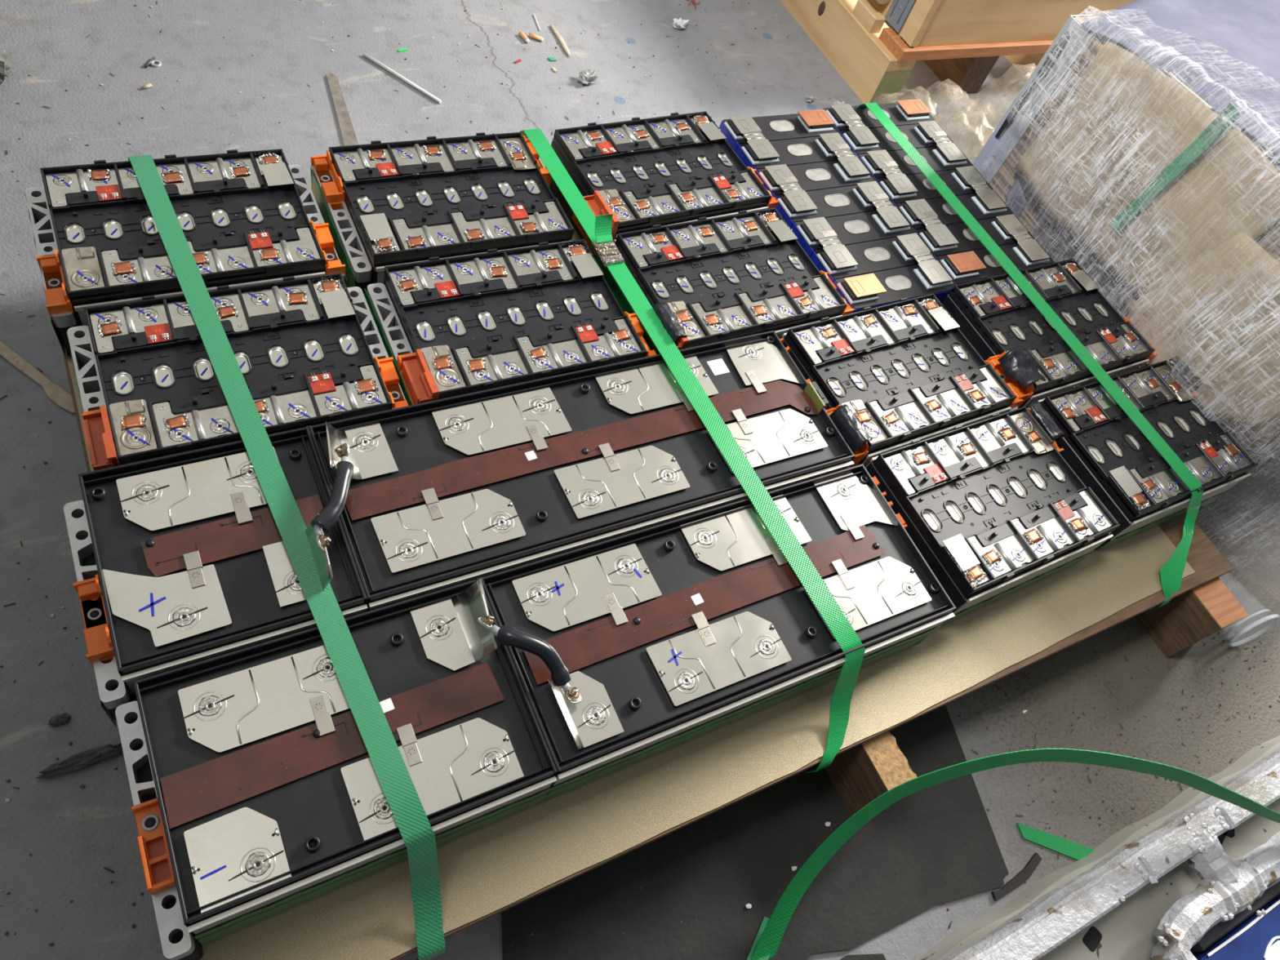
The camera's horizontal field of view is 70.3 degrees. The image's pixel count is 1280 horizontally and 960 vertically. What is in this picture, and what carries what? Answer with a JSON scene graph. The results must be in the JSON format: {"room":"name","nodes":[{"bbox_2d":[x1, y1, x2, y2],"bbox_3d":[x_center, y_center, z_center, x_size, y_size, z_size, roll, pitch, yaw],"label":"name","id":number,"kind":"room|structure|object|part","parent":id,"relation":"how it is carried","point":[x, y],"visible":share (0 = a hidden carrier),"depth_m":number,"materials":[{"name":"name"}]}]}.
{"room":"warehouse","nodes":[
{"label":"warehouse","id":0,"kind":"room"},
{"bbox_2d":[0,0,1279,959],"bbox_3d":[0.034,-0.960,2.143,8.500,0.050,8.000,-15,63,-25],"label":"floor","id":1,"kind":"structure","parent":0,"point":[71,833],"depth_m":1.56,"materials":[{"name":"concrete"}]},
{"bbox_2d":[0,48,12,84],"bbox_3d":[-1.138,-0.730,1.581,0.072,0.055,0.098,-15,63,-25],"label":"plastic bag","id":2,"kind":"object","parent":1,"relation":"on","point":[5,64],"visible":1,"depth_m":1.58,"materials":[{"name":"white plastic"}]},
{"bbox_2d":[0,341,75,413],"bbox_3d":[-0.896,-0.172,1.300,0.262,0.007,0.024,35,55,8],"label":"strip","id":3,"kind":"object","parent":1,"relation":"on","point":[60,396],"visible":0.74,"depth_m":1.29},
{"bbox_2d":[47,712,71,726],"bbox_3d":[-0.681,0.281,1.065,0.024,0.011,0.014,-15,63,-25],"label":"lump","id":4,"kind":"object","parent":1,"relation":"on","point":[59,719],"visible":1,"depth_m":1.06,"materials":[{"name":"grey stone"}]},
{"bbox_2d":[35,742,123,778],"bbox_3d":[-0.637,0.322,1.050,0.107,0.020,0.020,-15,63,-25],"label":"wood splinter","id":5,"kind":"object","parent":1,"relation":"on","point":[94,756],"visible":0.89,"depth_m":1.04,"materials":[{"name":"grey wood"}]},
{"bbox_2d":[141,83,152,89],"bbox_3d":[-0.903,-0.720,1.664,0.007,0.004,0.018,39,55,10],"label":"chip","id":6,"kind":"object","parent":1,"relation":"on","point":[149,85],"visible":1,"depth_m":1.66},
{"bbox_2d":[144,57,155,67],"bbox_3d":[-0.917,-0.781,1.701,0.005,0.005,0.032,18,54,-5],"label":"pin","id":7,"kind":"object","parent":1,"relation":"on","point":[148,64],"visible":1,"depth_m":1.70,"materials":[{"name":"grey metal"}]},
{"bbox_2d":[150,59,161,66],"bbox_3d":[-0.908,-0.781,1.705,0.019,0.003,0.019,-15,63,-25],"label":"washer","id":8,"kind":"object","parent":1,"relation":"on","point":[152,64],"visible":1,"depth_m":1.70,"materials":[{"name":"metal"}]},
{"bbox_2d":[326,72,358,146],"bbox_3d":[-0.568,-0.695,1.750,0.029,0.004,0.279,-9,60,-22],"label":"strip","id":9,"kind":"object","parent":1,"relation":"on","point":[348,134],"visible":0.75,"depth_m":1.75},
{"bbox_2d":[363,52,441,103],"bbox_3d":[-0.486,-0.821,1.857,0.196,0.007,0.007,34,54,6],"label":"straw","id":10,"kind":"object","parent":1,"relation":"on","point":[365,55],"visible":1,"depth_m":1.85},
{"bbox_2d":[398,48,408,52],"bbox_3d":[-0.498,-0.904,1.912,0.022,0.002,0.007,-30,70,-31],"label":"scrap","id":11,"kind":"object","parent":1,"relation":"on","point":[403,49],"visible":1,"depth_m":1.91,"materials":[{"name":"green plastic"}]},
{"bbox_2d":[518,31,529,43],"bbox_3d":[-0.259,-0.993,2.039,0.011,0.008,0.034,-26,68,-29],"label":"cigarette butt","id":12,"kind":"object","parent":1,"relation":"on","point":[521,33],"visible":1,"depth_m":2.04,"materials":[{"name":"orange paper"}]},
{"bbox_2d":[528,32,543,41],"bbox_3d":[-0.234,-0.999,2.050,0.034,0.008,0.011,20,54,-4],"label":"cigarette butt","id":13,"kind":"object","parent":1,"relation":"on","point":[531,35],"visible":1,"depth_m":2.05,"materials":[{"name":"orange paper"}]},
{"bbox_2d":[547,57,556,61],"bbox_3d":[-0.196,-0.938,2.025,0.016,0.003,0.012,-15,63,-25],"label":"scrap","id":14,"kind":"object","parent":1,"relation":"on","point":[551,59],"visible":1,"depth_m":2.02,"materials":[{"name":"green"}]},
{"bbox_2d":[549,24,570,57],"bbox_3d":[-0.179,-1.001,2.071,0.014,0.006,0.118,-15,63,-25],"label":"wood splinter","id":15,"kind":"object","parent":1,"relation":"on","point":[560,38],"visible":1,"depth_m":2.07,"materials":[{"name":"beige wood"}]},
{"bbox_2d":[576,69,597,84],"bbox_3d":[-0.116,-0.889,2.001,0.052,0.029,0.040,-15,63,-25],"label":"paper wad","id":16,"kind":"object","parent":1,"relation":"on","point":[586,77],"visible":1,"depth_m":2.00,"materials":[{"name":"white paper"}]},
{"bbox_2d":[0,0,1279,946],"bbox_3d":[-0.134,-0.317,1.632,2.066,0.004,2.337,-15,63,-25],"label":"floor grit","id":17,"kind":"structure","parent":1,"relation":"on","point":[82,786],"depth_m":1.42,"materials":[{"name":"grey"}]},
{"bbox_2d":[672,17,688,30],"bbox_3d":[0.103,-1.117,2.222,0.050,0.024,0.032,-15,63,-25],"label":"paper wad","id":18,"kind":"object","parent":1,"relation":"on","point":[680,24],"visible":1,"depth_m":2.22,"materials":[{"name":"white paper"}]},
{"bbox_2d":[686,0,700,8],"bbox_3d":[0.133,-1.211,2.299,0.032,0.011,0.041,22,54,-2],"label":"scrap","id":19,"kind":"object","parent":1,"relation":"on","point":[692,2],"visible":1,"depth_m":2.30,"materials":[{"name":"red"}]},
{"bbox_2d":[501,705,1008,959],"bbox_3d":[0.159,0.503,1.174,0.805,0.006,0.310,-15,63,-25],"label":"rubber mat","id":20,"kind":"object","parent":1,"relation":"on","point":[683,894],"visible":0.76,"depth_m":1.17,"materials":[{"name":"black rubber"}]},
{"bbox_2d":[745,903,751,908],"bbox_3d":[0.136,0.535,1.140,0.008,0.005,0.006,-15,63,-25],"label":"crumb","id":21,"kind":"object","parent":20,"relation":"on","point":[748,905],"visible":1,"depth_m":1.14,"materials":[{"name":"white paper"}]},
{"bbox_2d":[746,916,769,959],"bbox_3d":[0.152,0.571,1.121,0.024,0.001,0.063,30,54,4],"label":"scrap","id":22,"kind":"object","parent":20,"relation":"on","point":[765,921],"visible":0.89,"depth_m":1.12,"materials":[{"name":"green plastic"}]},
{"bbox_2d":[791,866,797,871],"bbox_3d":[0.200,0.504,1.179,0.008,0.004,0.006,6,56,-13],"label":"crumb","id":23,"kind":"object","parent":20,"relation":"on","point":[793,868],"visible":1,"depth_m":1.18,"materials":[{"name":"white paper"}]},
{"bbox_2d":[825,822,831,826],"bbox_3d":[0.252,0.463,1.223,0.008,0.006,0.006,16,54,-6],"label":"crumb","id":24,"kind":"object","parent":20,"relation":"on","point":[827,824],"visible":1,"depth_m":1.22,"materials":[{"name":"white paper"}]},
{"bbox_2d":[805,94,814,102],"bbox_3d":[0.409,-0.920,2.190,0.024,0.014,0.022,37,55,9],"label":"crumb","id":25,"kind":"object","parent":1,"relation":"on","point":[809,98],"visible":1,"depth_m":2.19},
{"bbox_2d":[833,100,844,104],"bbox_3d":[0.479,-0.903,2.196,0.037,0.021,0.030,-15,63,-25],"label":"crumb","id":26,"kind":"object","parent":1,"relation":"on","point":[836,102],"visible":0.2,"depth_m":2.19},
{"bbox_2d":[840,953,885,959],"bbox_3d":[0.186,0.656,1.081,0.300,0.005,0.084,-15,63,-25],"label":"rubber mat","id":27,"kind":"object","parent":1,"relation":"on","point":[878,956],"visible":1,"depth_m":1.14,"materials":[{"name":"grey rubber"}]},
{"bbox_2d":[824,730,916,817],"bbox_3d":[0.078,-0.048,1.443,0.050,0.122,1.168,-15,63,-25],"label":"wooden block","id":28,"kind":"object","parent":1,"relation":"on","point":[860,775],"visible":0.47,"depth_m":1.18,"materials":[{"name":"brown wood"}]},
{"bbox_2d":[779,0,1053,104],"bbox_3d":[0.703,-1.595,2.635,0.901,0.165,1.306,-15,63,-25],"label":"wooden pallet","id":29,"kind":"object","parent":1,"relation":"on","point":[872,58],"visible":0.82,"depth_m":2.25,"materials":[{"name":"brown wood"}]},
{"bbox_2d":[869,0,1136,46],"bbox_3d":[0.798,-1.527,2.397,0.848,0.210,0.906,-15,63,-25],"label":"wooden crate","id":30,"kind":"object","parent":29,"relation":"on","point":[919,23],"visible":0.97,"depth_m":2.18,"materials":[{"name":"brown wood"}]},
{"bbox_3d":[0.470,-1.459,2.253,0.016,0.210,0.860,-15,63,-25],"label":"panel","id":31,"kind":"part","parent":30,"relation":"part of","materials":[{"name":"grey metal"}]},
{"bbox_3d":[0.659,-1.093,2.064,0.022,0.206,0.046,-15,63,-25],"label":"corner post","id":32,"kind":"part","parent":30,"relation":"part of","materials":[{"name":"brown wood"}]},
{"bbox_2d":[969,106,997,159],"bbox_3d":[0.749,-0.862,2.172,0.208,0.147,0.207,-15,63,-25],"label":"film","id":33,"kind":"object","parent":1,"relation":"on","point":[991,107],"visible":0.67,"depth_m":2.17,"materials":[{"name":"beige"}]},
{"bbox_2d":[751,748,1279,959],"bbox_3d":[0.560,0.462,1.190,0.924,0.222,0.197,-4,59,-19],"label":"strap","id":34,"kind":"object","parent":1,"relation":"on","point":[769,942],"visible":1,"depth_m":1.13,"materials":[{"name":"green plastic"}]},
{"bbox_2d":[991,853,1041,901],"bbox_3d":[0.520,0.549,1.253,0.103,0.006,0.017,-23,66,-28],"label":"strip","id":35,"kind":"object","parent":1,"relation":"on","point":[1024,874],"visible":1,"depth_m":1.25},
{"bbox_2d":[1016,822,1093,860],"bbox_3d":[0.603,0.524,1.296,0.144,0.002,0.024,20,54,-3],"label":"scrap","id":36,"kind":"object","parent":1,"relation":"on","point":[1077,851],"visible":0.64,"depth_m":1.29,"materials":[{"name":"green plastic"}]},
{"bbox_2d":[916,735,1279,959],"bbox_3d":[0.806,0.579,1.256,1.170,0.109,0.256,-15,63,-25],"label":"metal frame","id":37,"kind":"object","parent":1,"relation":"on","point":[1153,888],"visible":0.98,"depth_m":1.22,"materials":[{"name":"metal"}]},
{"bbox_2d":[972,14,1279,448],"bbox_3d":[1.216,-0.496,1.853,0.802,0.500,0.742,-15,63,-25],"label":"crate","id":38,"kind":"object","parent":1,"relation":"on","point":[1007,144],"visible":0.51,"depth_m":1.75,"materials":[{"name":"metal"}]},
{"bbox_2d":[982,5,1279,572],"bbox_3d":[1.146,-0.347,1.674,0.613,0.589,1.000,-15,63,-25],"label":"film","id":39,"kind":"object","parent":38,"relation":"on","point":[1106,186],"visible":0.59,"depth_m":1.56,"materials":[{"name":"grey"}]},
{"bbox_2d":[1004,176,1026,217],"bbox_3d":[0.752,-0.562,1.813,0.005,0.063,0.056,-14,62,-24],"label":"paper scrap","id":40,"kind":"object","parent":39,"relation":"in","point":[1017,195],"visible":0.91,"depth_m":1.81,"materials":[{"name":"white paper"}]},
{"bbox_2d":[1110,102,1240,233],"bbox_3d":[0.886,-0.514,1.518,0.001,0.265,0.043,-15,63,-25],"label":"strap","id":41,"kind":"object","parent":39,"relation":"attached to","point":[1206,138],"visible":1,"depth_m":1.50,"materials":[{"name":"green plastic"}]},
{"bbox_2d":[1120,231,1279,432],"bbox_3d":[0.983,-0.245,1.499,0.098,0.282,0.338,-24,67,-29],"label":"cardboard sheet","id":42,"kind":"object","parent":39,"relation":"in","point":[1237,255],"visible":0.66,"depth_m":1.50,"materials":[{"name":"beige cardboard"}]},
{"bbox_2d":[1013,40,1279,300],"bbox_3d":[0.870,-0.517,1.590,0.017,0.332,0.441,-15,63,-25],"label":"cardboard sheet","id":43,"kind":"object","parent":38,"relation":"attached to","point":[1205,197],"visible":0.73,"depth_m":1.56,"materials":[{"name":"beige cardboard"}]},
{"bbox_2d":[1080,0,1279,159],"bbox_3d":[1.162,-0.618,1.535,0.513,0.113,0.861,-15,63,-25],"label":"paper sheet","id":44,"kind":"object","parent":38,"relation":"on","point":[1236,43],"visible":0.88,"depth_m":1.57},
{"bbox_2d":[1031,217,1279,511],"bbox_3d":[0.895,-0.223,1.715,0.056,0.272,0.604,-21,66,-28],"label":"sheet","id":45,"kind":"object","parent":1,"relation":"on","point":[1042,229],"visible":0.13,"depth_m":1.70,"materials":[{"name":"plastic"}]},
{"bbox_2d":[1135,577,1248,657],"bbox_3d":[0.690,-0.214,1.740,0.073,0.122,1.168,-15,63,-25],"label":"wooden block","id":46,"kind":"object","parent":1,"relation":"on","point":[1202,611],"visible":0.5,"depth_m":1.48,"materials":[{"name":"orange wood"}]},
{"bbox_2d":[62,350,1232,959],"bbox_3d":[0.055,-0.113,1.392,1.560,0.018,1.109,-15,63,-25],"label":"pallet","id":47,"kind":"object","parent":46,"relation":"on","point":[1208,564],"depth_m":1.32,"materials":[{"name":"brown wood"}]},
{"bbox_2d":[65,160,1195,959],"bbox_3d":[0.023,-0.109,1.367,1.473,0.002,1.103,-15,63,-25],"label":"sheet","id":48,"kind":"object","parent":47,"relation":"on","point":[483,871],"visible":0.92,"depth_m":1.07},
{"bbox_2d":[24,148,346,358],"bbox_3d":[-0.615,-0.324,1.244,0.358,0.111,0.241,-15,63,-25],"label":"module","id":49,"kind":"object","parent":48,"relation":"on","point":[248,218],"visible":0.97,"depth_m":1.20,"materials":[{"name":"black plastic"}]},
{"bbox_3d":[-0.761,-0.273,1.185,0.024,0.076,0.232,-15,63,-25],"label":"plate","id":50,"kind":"part","parent":49,"relation":"part of","materials":[{"name":"metal"}]},
{"bbox_3d":[-0.605,-0.347,1.209,0.303,0.025,0.231,-15,63,-25],"label":"lid","id":51,"kind":"part","parent":49,"relation":"part of","materials":[{"name":"black plastic"}]},
{"bbox_3d":[-0.565,-0.231,1.192,0.299,0.055,0.003,-15,63,-25],"label":"panel","id":52,"kind":"part","parent":49,"relation":"part of","materials":[{"name":"silver metal"}]},
{"bbox_2d":[128,155,445,959],"bbox_3d":[-0.450,0.013,1.097,0.044,0.153,1.112,-18,64,-26],"label":"strap","id":53,"kind":"object","parent":49,"relation":"on","point":[417,833],"visible":0.95,"depth_m":0.96,"materials":[{"name":"green plastic"}]},
{"bbox_3d":[-0.473,-0.351,1.325,0.024,0.076,0.232,-15,63,-25],"label":"plate","id":54,"kind":"part","parent":49,"relation":"part of","materials":[{"name":"metal"}]},
{"bbox_2d":[62,426,367,728],"bbox_3d":[-0.464,0.088,0.995,0.265,0.145,0.251,-15,63,-25],"label":"module","id":55,"kind":"object","parent":48,"relation":"on","point":[181,559],"visible":0.85,"depth_m":0.97,"materials":[{"name":"black plastic"}]},
{"bbox_3d":[-0.573,0.140,0.968,0.022,0.076,0.237,-15,63,-25],"label":"plate","id":56,"kind":"part","parent":55,"relation":"part of","materials":[{"name":"metal"}]},
{"bbox_3d":[-0.407,0.182,0.959,0.238,0.065,0.005,-15,63,-25],"label":"panel","id":57,"kind":"part","parent":55,"relation":"part of","materials":[{"name":"silver metal"}]},
{"bbox_2d":[311,443,354,551],"bbox_3d":[-0.337,0.018,1.002,0.029,0.024,0.141,12,55,-9],"label":"jumper cable","id":58,"kind":"object","parent":55,"relation":"on","point":[328,516],"visible":1,"depth_m":0.99,"materials":[{"name":"black plastic"}]},
{"bbox_2d":[66,272,408,471],"bbox_3d":[-0.497,-0.124,1.144,0.358,0.116,0.241,-15,63,-25],"label":"module","id":59,"kind":"object","parent":48,"relation":"on","point":[311,351],"visible":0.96,"depth_m":1.10,"materials":[{"name":"black plastic"}]},
{"bbox_3d":[-0.644,-0.072,1.087,0.024,0.076,0.232,-15,63,-25],"label":"plate","id":60,"kind":"part","parent":59,"relation":"part of","materials":[{"name":"metal"}]},
{"bbox_3d":[-0.356,-0.149,1.226,0.024,0.076,0.232,-15,63,-25],"label":"plate","id":61,"kind":"part","parent":59,"relation":"part of","materials":[{"name":"metal"}]},
{"bbox_2d":[115,577,557,959],"bbox_3d":[-0.303,0.277,0.925,0.375,0.134,0.248,-15,63,-25],"label":"module","id":62,"kind":"object","parent":48,"relation":"on","point":[258,794],"visible":0.99,"depth_m":0.89,"materials":[{"name":"black plastic"}]},
{"bbox_3d":[-0.461,0.336,0.871,0.022,0.076,0.241,-15,63,-25],"label":"plate","id":63,"kind":"part","parent":62,"relation":"part of","materials":[{"name":"metal"}]},
{"bbox_3d":[-0.246,0.365,0.886,0.348,0.065,0.005,-15,63,-25],"label":"panel","id":64,"kind":"part","parent":62,"relation":"part of","materials":[{"name":"silver metal"}]},
{"bbox_2d":[310,132,574,294],"bbox_3d":[-0.292,-0.406,1.398,0.357,0.111,0.241,-15,63,-25],"label":"module","id":65,"kind":"object","parent":48,"relation":"on","point":[382,205],"visible":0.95,"depth_m":1.35,"materials":[{"name":"black plastic"}]},
{"bbox_3d":[-0.441,-0.363,1.343,0.024,0.076,0.232,-15,63,-25],"label":"plate","id":66,"kind":"part","parent":65,"relation":"part of","materials":[{"name":"metal"}]},
{"bbox_3d":[-0.241,-0.314,1.345,0.299,0.055,0.003,-15,63,-25],"label":"panel","id":67,"kind":"part","parent":65,"relation":"part of","materials":[{"name":"silver metal"}]},
{"bbox_2d":[364,239,656,405],"bbox_3d":[-0.182,-0.209,1.297,0.356,0.116,0.241,-15,63,-25],"label":"module","id":68,"kind":"object","parent":48,"relation":"on","point":[452,326],"visible":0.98,"depth_m":1.25,"materials":[{"name":"black plastic"}]},
{"bbox_3d":[-0.328,-0.158,1.240,0.024,0.076,0.232,-15,63,-25],"label":"plate","id":69,"kind":"part","parent":68,"relation":"part of","materials":[{"name":"metal"}]},
{"bbox_2d":[308,330,855,612],"bbox_3d":[-0.048,-0.027,1.202,0.692,0.138,0.242,-15,63,-25],"label":"module","id":70,"kind":"object","parent":48,"relation":"on","point":[443,493],"visible":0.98,"depth_m":1.15,"materials":[{"name":"black plastic"}]},
{"bbox_3d":[-0.005,0.073,1.154,0.676,0.065,0.005,-15,63,-25],"label":"panel","id":71,"kind":"part","parent":70,"relation":"part of","materials":[{"name":"silver metal"}]},
{"bbox_2d":[545,111,778,258],"bbox_3d":[0.030,-0.502,1.556,0.355,0.116,0.241,-18,64,-26],"label":"module","id":72,"kind":"object","parent":48,"relation":"on","point":[675,168],"visible":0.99,"depth_m":1.51,"materials":[{"name":"black plastic"}]},
{"bbox_3d":[0.085,-0.409,1.508,0.299,0.055,0.003,-18,64,-26],"label":"panel","id":73,"kind":"part","parent":72,"relation":"part of","materials":[{"name":"silver metal"}]},
{"bbox_2d":[479,463,956,801],"bbox_3d":[0.107,0.166,1.138,0.574,0.111,0.238,-15,63,-25],"label":"module","id":74,"kind":"object","parent":48,"relation":"on","point":[670,634],"visible":1,"depth_m":1.08,"materials":[{"name":"black plastic"}]},
{"bbox_2d":[477,614,582,704],"bbox_3d":[-0.113,0.186,0.968,0.138,0.049,0.033,34,54,7],"label":"jumper cable","id":75,"kind":"object","parent":74,"relation":"attached to","point":[506,635],"visible":1,"depth_m":0.96,"materials":[{"name":"black plastic"}]},
{"bbox_3d":[0.152,0.257,1.079,0.559,0.065,0.005,-15,63,-25],"label":"panel","id":76,"kind":"part","parent":74,"relation":"part of","materials":[{"name":"silver metal"}]},
{"bbox_2d":[595,207,855,354],"bbox_3d":[0.135,-0.302,1.451,0.356,0.123,0.241,-17,64,-26],"label":"module","id":77,"kind":"object","parent":48,"relation":"on","point":[743,273],"visible":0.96,"depth_m":1.41,"materials":[{"name":"black plastic"}]},
{"bbox_3d":[-0.010,-0.245,1.395,0.024,0.076,0.232,-17,64,-26],"label":"plate","id":78,"kind":"part","parent":77,"relation":"part of","materials":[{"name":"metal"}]},
{"bbox_2d":[520,128,865,773],"bbox_3d":[0.039,-0.124,1.316,0.075,0.186,1.093,-15,63,-25],"label":"strap","id":79,"kind":"object","parent":77,"relation":"on","point":[598,228],"visible":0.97,"depth_m":1.21,"materials":[{"name":"green plastic"}]},
{"bbox_3d":[0.188,-0.208,1.405,0.299,0.055,0.003,-17,64,-26],"label":"panel","id":80,"kind":"part","parent":77,"relation":"part of","materials":[{"name":"silver metal"}]},
{"bbox_2d":[719,109,957,313],"bbox_3d":[0.338,-0.469,1.633,0.235,0.108,0.469,-15,63,-25],"label":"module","id":81,"kind":"object","parent":48,"relation":"on","point":[837,211],"visible":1,"depth_m":1.58,"materials":[{"name":"grey"}]},
{"bbox_2d":[769,120,794,132],"bbox_3d":[0.263,-0.656,1.684,0.051,0.001,0.030,-15,63,-25],"label":"vent","id":82,"kind":"object","parent":81,"relation":"attached to","point":[775,126],"depth_m":1.68,"materials":[{"name":"silver metal"}]},
{"bbox_2d":[786,143,812,155],"bbox_3d":[0.291,-0.601,1.656,0.051,0.001,0.030,-15,63,-25],"label":"vent","id":83,"kind":"object","parent":81,"relation":"attached to","point":[793,149],"depth_m":1.66,"materials":[{"name":"silver metal"}]},
{"bbox_2d":[805,168,831,181],"bbox_3d":[0.319,-0.547,1.629,0.051,0.001,0.030,-15,63,-25],"label":"vent","id":84,"kind":"object","parent":81,"relation":"attached to","point":[811,174],"depth_m":1.63,"materials":[{"name":"silver metal"}]},
{"bbox_2d":[824,193,849,207],"bbox_3d":[0.347,-0.492,1.601,0.051,0.001,0.030,-15,63,-25],"label":"vent","id":85,"kind":"object","parent":81,"relation":"attached to","point":[831,200],"depth_m":1.60,"materials":[{"name":"silver metal"}]},
{"bbox_2d":[844,219,869,234],"bbox_3d":[0.375,-0.438,1.573,0.051,0.001,0.030,-15,63,-25],"label":"vent","id":86,"kind":"object","parent":81,"relation":"attached to","point":[851,226],"depth_m":1.57,"materials":[{"name":"silver metal"}]},
{"bbox_2d":[864,247,890,262],"bbox_3d":[0.403,-0.384,1.546,0.051,0.001,0.030,-15,63,-25],"label":"vent","id":87,"kind":"object","parent":81,"relation":"attached to","point":[871,254],"depth_m":1.55,"materials":[{"name":"silver metal"}]},
{"bbox_2d":[884,275,911,290],"bbox_3d":[0.431,-0.329,1.518,0.051,0.001,0.030,-15,63,-25],"label":"vent","id":88,"kind":"object","parent":81,"relation":"attached to","point":[892,282],"depth_m":1.52,"materials":[{"name":"silver metal"}]},
{"bbox_2d":[782,293,1022,467],"bbox_3d":[0.395,-0.154,1.433,0.358,0.120,0.241,-17,64,-26],"label":"module","id":89,"kind":"object","parent":48,"relation":"on","point":[891,376],"visible":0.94,"depth_m":1.39,"materials":[{"name":"black plastic"}]},
{"bbox_3d":[0.448,-0.060,1.386,0.299,0.055,0.004,-17,64,-26],"label":"panel","id":90,"kind":"part","parent":89,"relation":"part of","materials":[{"name":"silver metal"}]},
{"bbox_3d":[0.533,-0.183,1.519,0.024,0.076,0.232,-17,64,-26],"label":"plate","id":91,"kind":"part","parent":89,"relation":"part of","materials":[{"name":"metal"}]},
{"bbox_2d":[822,98,1054,284],"bbox_3d":[0.548,-0.533,1.740,0.250,0.108,0.469,-15,63,-25],"label":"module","id":92,"kind":"object","parent":48,"relation":"on","point":[957,247],"visible":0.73,"depth_m":1.69,"materials":[{"name":"grey"}]},
{"bbox_2d":[867,109,889,119],"bbox_3d":[0.470,-0.719,1.789,0.051,0.001,0.030,-15,63,-25],"label":"vent","id":93,"kind":"object","parent":92,"relation":"attached to","point":[870,116],"depth_m":1.78,"materials":[{"name":"silver metal"}]},
{"bbox_2d":[884,132,907,142],"bbox_3d":[0.497,-0.665,1.761,0.051,0.001,0.030,-15,63,-25],"label":"vent","id":94,"kind":"object","parent":92,"relation":"attached to","point":[888,138],"depth_m":1.75,"materials":[{"name":"silver metal"}]},
{"bbox_2d":[903,155,926,165],"bbox_3d":[0.525,-0.610,1.733,0.051,0.001,0.030,-15,63,-25],"label":"vent","id":95,"kind":"object","parent":92,"relation":"attached to","point":[907,160],"depth_m":1.73,"materials":[{"name":"silver metal"}]},
{"bbox_2d":[922,178,946,190],"bbox_3d":[0.552,-0.555,1.705,0.051,0.001,0.030,-15,63,-25],"label":"vent","id":96,"kind":"object","parent":92,"relation":"attached to","point":[926,185],"depth_m":1.70,"materials":[{"name":"silver metal"}]},
{"bbox_2d":[942,203,957,214],"bbox_3d":[0.580,-0.501,1.677,0.051,0.001,0.030,-15,63,-25],"label":"vent","id":97,"kind":"object","parent":92,"relation":"attached to","point":[947,209],"depth_m":1.67,"materials":[{"name":"silver metal"}]},
{"bbox_2d":[962,228,978,240],"bbox_3d":[0.608,-0.446,1.649,0.051,0.001,0.030,-15,63,-25],"label":"vent","id":98,"kind":"object","parent":92,"relation":"attached to","point":[967,234],"depth_m":1.64,"materials":[{"name":"silver metal"}]},
{"bbox_2d":[983,254,1000,267],"bbox_3d":[0.635,-0.392,1.621,0.051,0.001,0.030,-15,63,-25],"label":"vent","id":99,"kind":"object","parent":92,"relation":"attached to","point":[989,261],"depth_m":1.61,"materials":[{"name":"silver metal"}]},
{"bbox_2d":[865,401,1119,626],"bbox_3d":[0.517,0.037,1.343,0.331,0.120,0.241,-17,64,-26],"label":"module","id":100,"kind":"object","parent":48,"relation":"on","point":[993,506],"visible":1,"depth_m":1.29,"materials":[{"name":"black plastic"}]},
{"bbox_3d":[0.454,-0.054,1.384,0.299,0.055,0.003,-17,64,-26],"label":"panel","id":101,"kind":"part","parent":100,"relation":"part of","materials":[{"name":"silver metal"}]},
{"bbox_3d":[0.558,0.134,1.290,0.299,0.055,0.003,-17,64,-26],"label":"panel","id":102,"kind":"part","parent":100,"relation":"part of","materials":[{"name":"silver metal"}]},
{"bbox_2d":[941,257,1157,408],"bbox_3d":[0.701,-0.254,1.587,0.355,0.129,0.241,-16,64,-26],"label":"module","id":103,"kind":"object","parent":48,"relation":"on","point":[994,314],"visible":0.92,"depth_m":1.54,"materials":[{"name":"black plastic"}]},
{"bbox_3d":[0.751,-0.157,1.543,0.299,0.055,0.003,-16,64,-26],"label":"panel","id":104,"kind":"part","parent":103,"relation":"part of","materials":[{"name":"silver metal"}]},
{"bbox_2d":[1032,355,1257,551],"bbox_3d":[0.822,-0.056,1.498,0.332,0.120,0.241,-16,63,-25],"label":"module","id":105,"kind":"object","parent":48,"relation":"on","point":[1109,454],"visible":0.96,"depth_m":1.45,"materials":[{"name":"black plastic"}]},
{"bbox_2d":[857,102,1203,610],"bbox_3d":[0.650,-0.283,1.628,0.117,0.153,1.087,-15,63,-25],"label":"strap","id":106,"kind":"object","parent":105,"relation":"on","point":[1171,573],"visible":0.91,"depth_m":1.50,"materials":[{"name":"green plastic"}]},
{"bbox_3d":[0.862,0.042,1.444,0.299,0.055,0.003,-16,63,-25],"label":"panel","id":107,"kind":"part","parent":105,"relation":"part of","materials":[{"name":"silver metal"}]},
{"bbox_2d":[1190,881,1279,952],"bbox_3d":[1.025,0.547,1.377,0.660,0.056,0.036,-15,63,-25],"label":"panel","id":108,"kind":"object","parent":1,"relation":"on","point":[1220,929],"visible":0.25,"depth_m":1.24,"materials":[{"name":"grey plastic"}]},
{"bbox_2d":[1191,894,1279,959],"bbox_3d":[0.926,0.661,1.267,0.370,0.062,0.149,-15,63,-25],"label":"case","id":109,"kind":"object","parent":1,"relation":"on","point":[1256,938],"visible":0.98,"depth_m":1.23,"materials":[{"name":"paint"}]},
{"bbox_2d":[1225,608,1279,646],"bbox_3d":[1.022,0.209,1.577,0.091,0.094,0.143,-15,63,-25],"label":"plastic cup","id":110,"kind":"object","parent":1,"relation":"on","point":[1267,617],"visible":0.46,"depth_m":1.54,"materials":[{"name":"white plastic"}]}
]}

